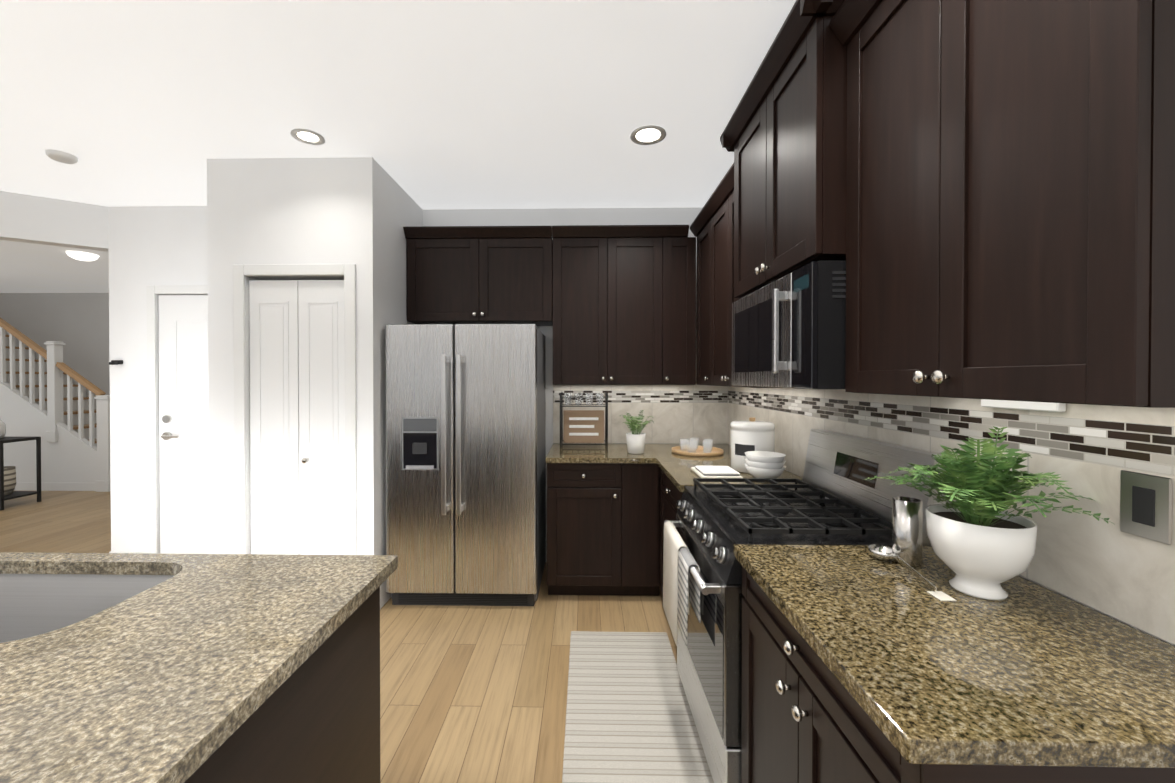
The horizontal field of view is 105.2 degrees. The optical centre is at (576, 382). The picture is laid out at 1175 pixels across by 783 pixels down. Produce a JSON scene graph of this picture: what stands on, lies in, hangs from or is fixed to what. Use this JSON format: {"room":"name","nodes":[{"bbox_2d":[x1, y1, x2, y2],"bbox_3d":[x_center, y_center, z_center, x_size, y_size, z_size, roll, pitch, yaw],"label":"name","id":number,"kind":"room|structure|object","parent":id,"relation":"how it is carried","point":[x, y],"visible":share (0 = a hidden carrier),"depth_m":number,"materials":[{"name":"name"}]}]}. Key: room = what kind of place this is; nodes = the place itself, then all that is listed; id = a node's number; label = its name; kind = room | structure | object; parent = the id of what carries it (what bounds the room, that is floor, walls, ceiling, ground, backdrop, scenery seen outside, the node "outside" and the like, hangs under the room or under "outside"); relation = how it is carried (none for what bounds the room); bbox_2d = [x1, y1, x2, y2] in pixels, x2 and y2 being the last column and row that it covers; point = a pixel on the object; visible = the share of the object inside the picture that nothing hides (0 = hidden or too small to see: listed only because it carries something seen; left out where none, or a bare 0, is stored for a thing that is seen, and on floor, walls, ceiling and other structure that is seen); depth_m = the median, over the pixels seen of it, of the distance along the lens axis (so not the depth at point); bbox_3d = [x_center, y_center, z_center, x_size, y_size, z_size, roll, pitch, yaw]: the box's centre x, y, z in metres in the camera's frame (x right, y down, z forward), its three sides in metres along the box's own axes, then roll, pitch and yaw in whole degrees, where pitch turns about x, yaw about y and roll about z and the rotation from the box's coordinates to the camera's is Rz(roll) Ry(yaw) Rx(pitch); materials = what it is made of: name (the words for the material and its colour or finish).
{"room":"kitchen","nodes":[
{"label":"kitchen","id":0,"kind":"room"},
{"bbox_2d":[0,293,103,396],"bbox_3d":[-6.465,-0.007,6.906,5.900,2.740,0.120,0,0,1],"label":"wall","id":1,"kind":"structure","parent":0,"point":[77,324],"depth_m":6.87,"materials":[{"name":"paint"}]},
{"bbox_2d":[0,191,108,251],"bbox_3d":[-5.425,-1.179,2.323,4.300,0.320,0.120,0,1,-33],"label":"wall","id":2,"kind":"structure","parent":0,"point":[25,218],"depth_m":3.28,"materials":[{"name":"paint"}]},
{"bbox_2d":[104,293,109,394],"bbox_3d":[-3.608,0.008,5.166,0.120,2.740,3.210,0,0,1],"label":"wall","id":3,"kind":"structure","parent":0,"point":[106,295],"depth_m":6.86,"materials":[{"name":"paint"}]},
{"bbox_2d":[108,206,207,553],"bbox_3d":[-2.830,0.021,3.486,1.500,2.740,0.120,0,0,1],"label":"wall","id":4,"kind":"structure","parent":0,"point":[157,245],"depth_m":3.43,"materials":[{"name":"paint"}]},
{"bbox_2d":[109,360,122,364],"bbox_3d":[-3.506,-0.156,3.412,0.070,0.035,0.049,0,0,1],"label":"wall hook","id":5,"kind":"object","parent":4,"relation":"attached to","point":[114,362],"visible":0.96,"depth_m":3.41,"materials":[{"name":"black metal"}]},
{"bbox_2d":[109,551,147,552],"bbox_3d":[-3.428,1.342,3.441,0.303,0.100,0.014,0,0,1],"label":"baseboard","id":6,"kind":"structure","parent":4,"relation":"attached to","point":[128,552],"depth_m":3.42,"materials":[{"name":"white"}]},
{"bbox_2d":[158,295,208,553],"bbox_3d":[-2.796,0.354,3.432,0.822,2.052,0.092,0,0,1],"label":"entry door","id":7,"kind":"structure","parent":4,"relation":"in","point":[183,424],"depth_m":3.44,"materials":[{"name":"white wood"}]},
{"bbox_2d":[207,157,386,608],"bbox_3d":[-1.714,0.027,2.748,1.000,2.740,0.120,0,0,1],"label":"wall","id":8,"kind":"structure","parent":0,"point":[360,212],"depth_m":2.69,"materials":[{"name":"paint"}]},
{"bbox_2d":[249,280,344,554],"bbox_3d":[-1.682,0.383,2.714,0.597,2.006,0.064,0,0,1],"label":"pantry door","id":9,"kind":"structure","parent":8,"relation":"in","point":[297,420],"depth_m":2.71,"materials":[{"name":"white wood"}]},
{"bbox_2d":[0,491,676,782],"bbox_3d":[-4.134,1.458,1.482,10.770,0.100,10.900,0,0,1],"label":"floor","id":10,"kind":"structure","parent":0,"point":[473,694],"depth_m":2.23,"materials":[{"name":"brown wood"}]},
{"bbox_2d":[0,436,41,510],"bbox_3d":[-6.836,1.001,5.041,1.230,0.755,0.360,0,0,1],"label":"console table","id":11,"kind":"object","parent":10,"relation":"on","point":[14,494],"visible":1,"depth_m":5.07,"materials":[{"name":"black"}]},
{"bbox_2d":[0,420,5,437],"bbox_3d":[-6.521,0.498,5.021,0.170,0.250,0.170,0,0,1],"label":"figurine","id":12,"kind":"object","parent":11,"relation":"on","point":[2,429],"visible":1,"depth_m":5.04,"materials":[{"name":"white ceramic"}]},
{"bbox_2d":[4,466,15,495],"bbox_3d":[-6.521,1.109,5.036,0.290,0.300,0.290,0,0,1],"label":"basket","id":13,"kind":"object","parent":11,"relation":"on","point":[9,479],"visible":0.81,"depth_m":5.06,"materials":[{"name":"beige wicker"}]},
{"bbox_2d":[0,317,110,491],"bbox_3d":[-7.732,-0.516,6.266,3.850,3.768,1.190,0,0,1],"label":"staircase","id":14,"kind":"structure","parent":10,"relation":"on","point":[57,411],"depth_m":5.73,"materials":[{"name":"white wood"}]},
{"bbox_2d":[184,586,379,782],"bbox_3d":[-1.929,0.972,0.306,2.725,0.890,1.942,0,0,1],"label":"kitchen island","id":15,"kind":"object","parent":10,"relation":"on","point":[314,717],"visible":0.33,"depth_m":0.98,"materials":[{"name":"brown wood"}]},
{"bbox_2d":[0,552,397,782],"bbox_3d":[-1.932,0.510,0.285,2.820,0.034,2.007,0,0,1],"label":"island countertop","id":16,"kind":"structure","parent":15,"relation":"on","point":[189,668],"depth_m":0.80,"materials":[{"name":"stone"}]},
{"bbox_2d":[0,574,173,642],"bbox_3d":[-1.420,0.633,1.032,0.839,0.220,0.400,0,0,1],"label":"sink","id":17,"kind":"object","parent":16,"relation":"in","point":[31,605],"visible":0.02,"depth_m":1.21,"materials":[{"name":"metal"}]},
{"bbox_2d":[385,324,545,605],"bbox_3d":[-0.710,0.515,3.073,0.935,1.760,0.752,0,0,1],"label":"fridge","id":18,"kind":"object","parent":10,"relation":"on","point":[465,420],"visible":1,"depth_m":2.76,"materials":[{"name":"grey metal"}]},
{"bbox_2d":[547,463,660,595],"bbox_3d":[0.180,0.949,3.143,0.733,0.890,0.650,0,0,1],"label":"base cabinet","id":19,"kind":"object","parent":10,"relation":"on","point":[603,528],"visible":0.98,"depth_m":2.85,"materials":[{"name":"brown wood"}]},
{"bbox_2d":[562,631,713,782],"bbox_3d":[0.210,1.404,1.278,0.535,0.010,2.460,0,0,1],"label":"rug","id":20,"kind":"object","parent":10,"relation":"on","point":[629,717],"visible":0.91,"depth_m":1.88,"materials":[{"name":"white fabric"}]},
{"bbox_2d":[660,470,682,594],"bbox_3d":[0.812,0.955,2.481,0.655,0.890,0.755,0,0,1],"label":"base cabinet","id":21,"kind":"object","parent":10,"relation":"on","point":[671,494],"visible":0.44,"depth_m":2.63,"materials":[{"name":"brown wood"}]},
{"bbox_2d":[546,443,802,491],"bbox_3d":[0.474,0.489,2.782,1.345,0.034,1.357,0,0,1],"label":"countertop","id":22,"kind":"structure","parent":21,"relation":"on","point":[677,471],"depth_m":2.83,"materials":[{"name":"stone"}]},
{"bbox_2d":[560,392,607,448],"bbox_3d":[0.051,0.267,3.262,0.340,0.400,0.210,0,0,1],"label":"wire rack","id":23,"kind":"object","parent":22,"relation":"on","point":[583,426],"visible":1,"depth_m":3.22,"materials":[{"name":"black"}]},
{"bbox_2d":[623,410,653,453],"bbox_3d":[0.408,0.324,3.014,0.242,0.290,0.265,0,0,1],"label":"plant","id":24,"kind":"object","parent":22,"relation":"on","point":[635,442],"visible":1,"depth_m":2.97,"materials":[{"name":"green plant"}]},
{"bbox_2d":[671,438,723,456],"bbox_3d":[0.812,0.426,3.029,0.340,0.085,0.340,0,0,1],"label":"tray","id":25,"kind":"object","parent":22,"relation":"on","point":[692,448],"visible":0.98,"depth_m":3.01,"materials":[{"name":"brown wood"}]},
{"bbox_2d":[691,466,742,477],"bbox_3d":[0.718,0.458,2.326,0.200,0.033,0.250,0,0,1],"label":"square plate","id":26,"kind":"object","parent":22,"relation":"on","point":[714,472],"visible":0.92,"depth_m":2.24,"materials":[{"name":"white ceramic"}]},
{"bbox_2d":[730,417,774,473],"bbox_3d":[0.956,0.331,2.445,0.226,0.285,0.226,0,0,1],"label":"canister","id":27,"kind":"object","parent":22,"relation":"on","point":[751,434],"visible":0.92,"depth_m":2.36,"materials":[{"name":"white ceramic"}]},
{"bbox_2d":[744,451,785,478],"bbox_3d":[0.926,0.413,2.211,0.190,0.126,0.190,0,0,1],"label":"bowls","id":28,"kind":"object","parent":22,"relation":"on","point":[764,464],"visible":0.98,"depth_m":2.15,"materials":[{"name":"white ceramic"}]},
{"bbox_2d":[664,429,949,782],"bbox_3d":[0.759,0.811,1.723,0.729,1.190,0.742,0,0,1],"label":"range","id":29,"kind":"object","parent":10,"relation":"on","point":[833,497],"visible":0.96,"depth_m":1.55,"materials":[{"name":"silver metal"}]},
{"bbox_2d":[663,521,688,645],"bbox_3d":[0.408,0.813,1.865,0.050,0.384,0.300,0,0,1],"label":"oven towel","id":30,"kind":"object","parent":29,"relation":"hanging from","point":[674,543],"visible":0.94,"depth_m":1.83,"materials":[{"name":"beige fabric"}]},
{"bbox_2d":[677,548,700,645],"bbox_3d":[0.404,0.765,1.622,0.050,0.284,0.147,0,0,1],"label":"oven towel","id":31,"kind":"object","parent":29,"relation":"hanging from","point":[686,560],"visible":0.98,"depth_m":1.61,"materials":[{"name":"white fabric"}]},
{"bbox_2d":[741,566,1174,782],"bbox_3d":[0.783,0.967,0.981,0.655,0.890,0.724,0,0,1],"label":"base cabinet","id":32,"kind":"object","parent":10,"relation":"on","point":[806,718],"visible":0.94,"depth_m":0.93,"materials":[{"name":"brown wood"}]},
{"bbox_2d":[733,544,1174,767],"bbox_3d":[0.787,0.504,0.975,0.650,0.034,0.732,0,0,1],"label":"countertop","id":33,"kind":"structure","parent":32,"relation":"on","point":[1026,672],"depth_m":0.79,"materials":[{"name":"stone"}]},
{"bbox_2d":[892,496,922,566],"bbox_3d":[0.892,0.399,1.212,0.066,0.170,0.066,0,0,1],"label":"vase","id":34,"kind":"object","parent":33,"relation":"on","point":[907,527],"visible":0.85,"depth_m":1.19,"materials":[{"name":"silver metal"}]},
{"bbox_2d":[868,544,956,600],"bbox_3d":[0.835,0.468,1.130,0.068,0.034,0.264,0,0,1],"label":"scoop","id":35,"kind":"object","parent":33,"relation":"on","point":[882,552],"visible":0.98,"depth_m":1.16,"materials":[{"name":"silver metal"}]},
{"bbox_2d":[865,426,1113,600],"bbox_3d":[0.953,0.291,1.056,0.366,0.389,0.434,0,0,1],"label":"potted plant","id":36,"kind":"object","parent":33,"relation":"on","point":[984,546],"visible":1,"depth_m":1.01,"materials":[{"name":"green plant"}]},
{"bbox_2d":[0,0,795,292],"bbox_3d":[-4.134,-1.382,1.459,10.770,0.100,10.900,0,0,1],"label":"ceiling","id":37,"kind":"structure","parent":0,"point":[485,104],"depth_m":2.10,"materials":[{"name":"paint"}]},
{"bbox_2d":[45,149,77,163],"bbox_3d":[-3.026,-1.326,2.638,0.130,0.032,0.130,0,0,1],"label":"smoke detector","id":38,"kind":"object","parent":37,"relation":"attached to","point":[61,156],"visible":1,"depth_m":2.62,"materials":[{"name":"white plastic"}]},
{"bbox_2d":[66,251,98,260],"bbox_3d":[-5.206,-1.324,4.731,0.240,0.070,0.240,0,0,1],"label":"light","id":39,"kind":"object","parent":37,"relation":"attached to","point":[81,256],"visible":1,"depth_m":4.67,"materials":[{"name":"white"}]},
{"bbox_2d":[290,128,324,144],"bbox_3d":[-1.460,-1.336,2.438,0.164,0.008,0.164,0,0,1],"label":"recessed light","id":40,"kind":"object","parent":37,"relation":"in","point":[307,136],"visible":1,"depth_m":2.43,"materials":[{"name":"white"}]},
{"bbox_2d":[630,125,665,144],"bbox_3d":[0.385,-1.336,2.422,0.194,0.008,0.194,0,0,1],"label":"recessed light","id":41,"kind":"object","parent":37,"relation":"in","point":[648,134],"visible":1,"depth_m":2.42,"materials":[{"name":"white"}]},
{"bbox_2d":[387,173,422,600],"bbox_3d":[-1.270,0.024,3.210,0.130,2.740,0.822,0,0,1],"label":"wall","id":42,"kind":"structure","parent":0,"point":[402,211],"depth_m":3.02,"materials":[{"name":"paint"}]},
{"bbox_2d":[422,207,702,561],"bbox_3d":[-0.013,0.021,3.537,2.370,2.740,0.120,0,0,1],"label":"wall","id":43,"kind":"structure","parent":0,"point":[562,216],"depth_m":3.47,"materials":[{"name":"paint"}]},
{"bbox_2d":[403,226,552,325],"bbox_3d":[-0.685,-0.761,3.287,1.028,0.648,0.368,0,0,1],"label":"upper cabinet","id":44,"kind":"object","parent":43,"relation":"attached to","point":[479,274],"visible":1,"depth_m":3.16,"materials":[{"name":"brown wood"}]},
{"bbox_2d":[552,225,695,384],"bbox_3d":[0.333,-0.536,3.269,1.002,1.098,0.368,0,0,1],"label":"upper cabinet","id":45,"kind":"object","parent":43,"relation":"attached to","point":[624,304],"visible":1,"depth_m":3.14,"materials":[{"name":"brown wood"}]},
{"bbox_2d":[553,382,727,443],"bbox_3d":[0.488,0.229,3.464,1.346,0.475,0.008,0,0,1],"label":"backsplash","id":46,"kind":"structure","parent":43,"relation":"attached to","point":[683,412],"depth_m":3.46,"materials":[{"name":"beige tile"}]},
{"bbox_2d":[729,444,1174,646],"bbox_3d":[1.159,0.052,-0.254,0.120,2.740,7.655,0,0,1],"label":"wall","id":47,"kind":"structure","parent":0,"point":[1087,606],"depth_m":0.97,"materials":[{"name":"paint"}]},
{"bbox_2d":[690,163,776,387],"bbox_3d":[0.958,-0.530,2.603,0.368,1.098,1.036,0,0,1],"label":"upper cabinet","id":48,"kind":"object","parent":47,"relation":"attached to","point":[712,227],"visible":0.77,"depth_m":2.66,"materials":[{"name":"brown wood"}]},
{"bbox_2d":[720,0,846,298],"bbox_3d":[0.898,-0.776,1.707,0.453,0.773,0.846,0,0,1],"label":"upper cabinet","id":49,"kind":"object","parent":47,"relation":"attached to","point":[783,137],"visible":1,"depth_m":1.49,"materials":[{"name":"brown wood"}]},
{"bbox_2d":[732,260,845,388],"bbox_3d":[0.895,-0.177,1.711,0.457,0.385,0.744,0,0,1],"label":"over-the-range microwave","id":50,"kind":"object","parent":49,"relation":"attached to","point":[788,330],"visible":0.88,"depth_m":1.45,"materials":[{"name":"black metal"}]},
{"bbox_2d":[728,386,1174,644],"bbox_3d":[1.138,0.241,1.988,0.008,0.475,2.935,0,0,1],"label":"backsplash","id":51,"kind":"structure","parent":47,"relation":"attached to","point":[1091,561],"depth_m":1.02,"materials":[{"name":"beige tile"}]},
{"bbox_2d":[1120,470,1171,544],"bbox_3d":[1.108,0.240,0.876,0.006,0.125,0.080,0,0,1],"label":"electrical outlet","id":52,"kind":"object","parent":51,"relation":"attached to","point":[1146,506],"visible":1,"depth_m":0.87,"materials":[{"name":"silver metal"}]},
{"bbox_2d":[830,0,1174,407],"bbox_3d":[0.926,-0.517,0.952,0.368,1.098,0.758,0,0,1],"label":"upper cabinet","id":53,"kind":"object","parent":47,"relation":"attached to","point":[1010,203],"visible":1,"depth_m":0.82,"materials":[{"name":"brown wood"}]},
{"bbox_2d":[981,399,1065,411],"bbox_3d":[1.105,0.050,1.120,0.022,0.032,0.200,0,0,1],"label":"under-cabinet light","id":54,"kind":"object","parent":53,"relation":"attached to","point":[1040,406],"visible":0.56,"depth_m":1.09,"materials":[{"name":"white plastic"}]}
]}

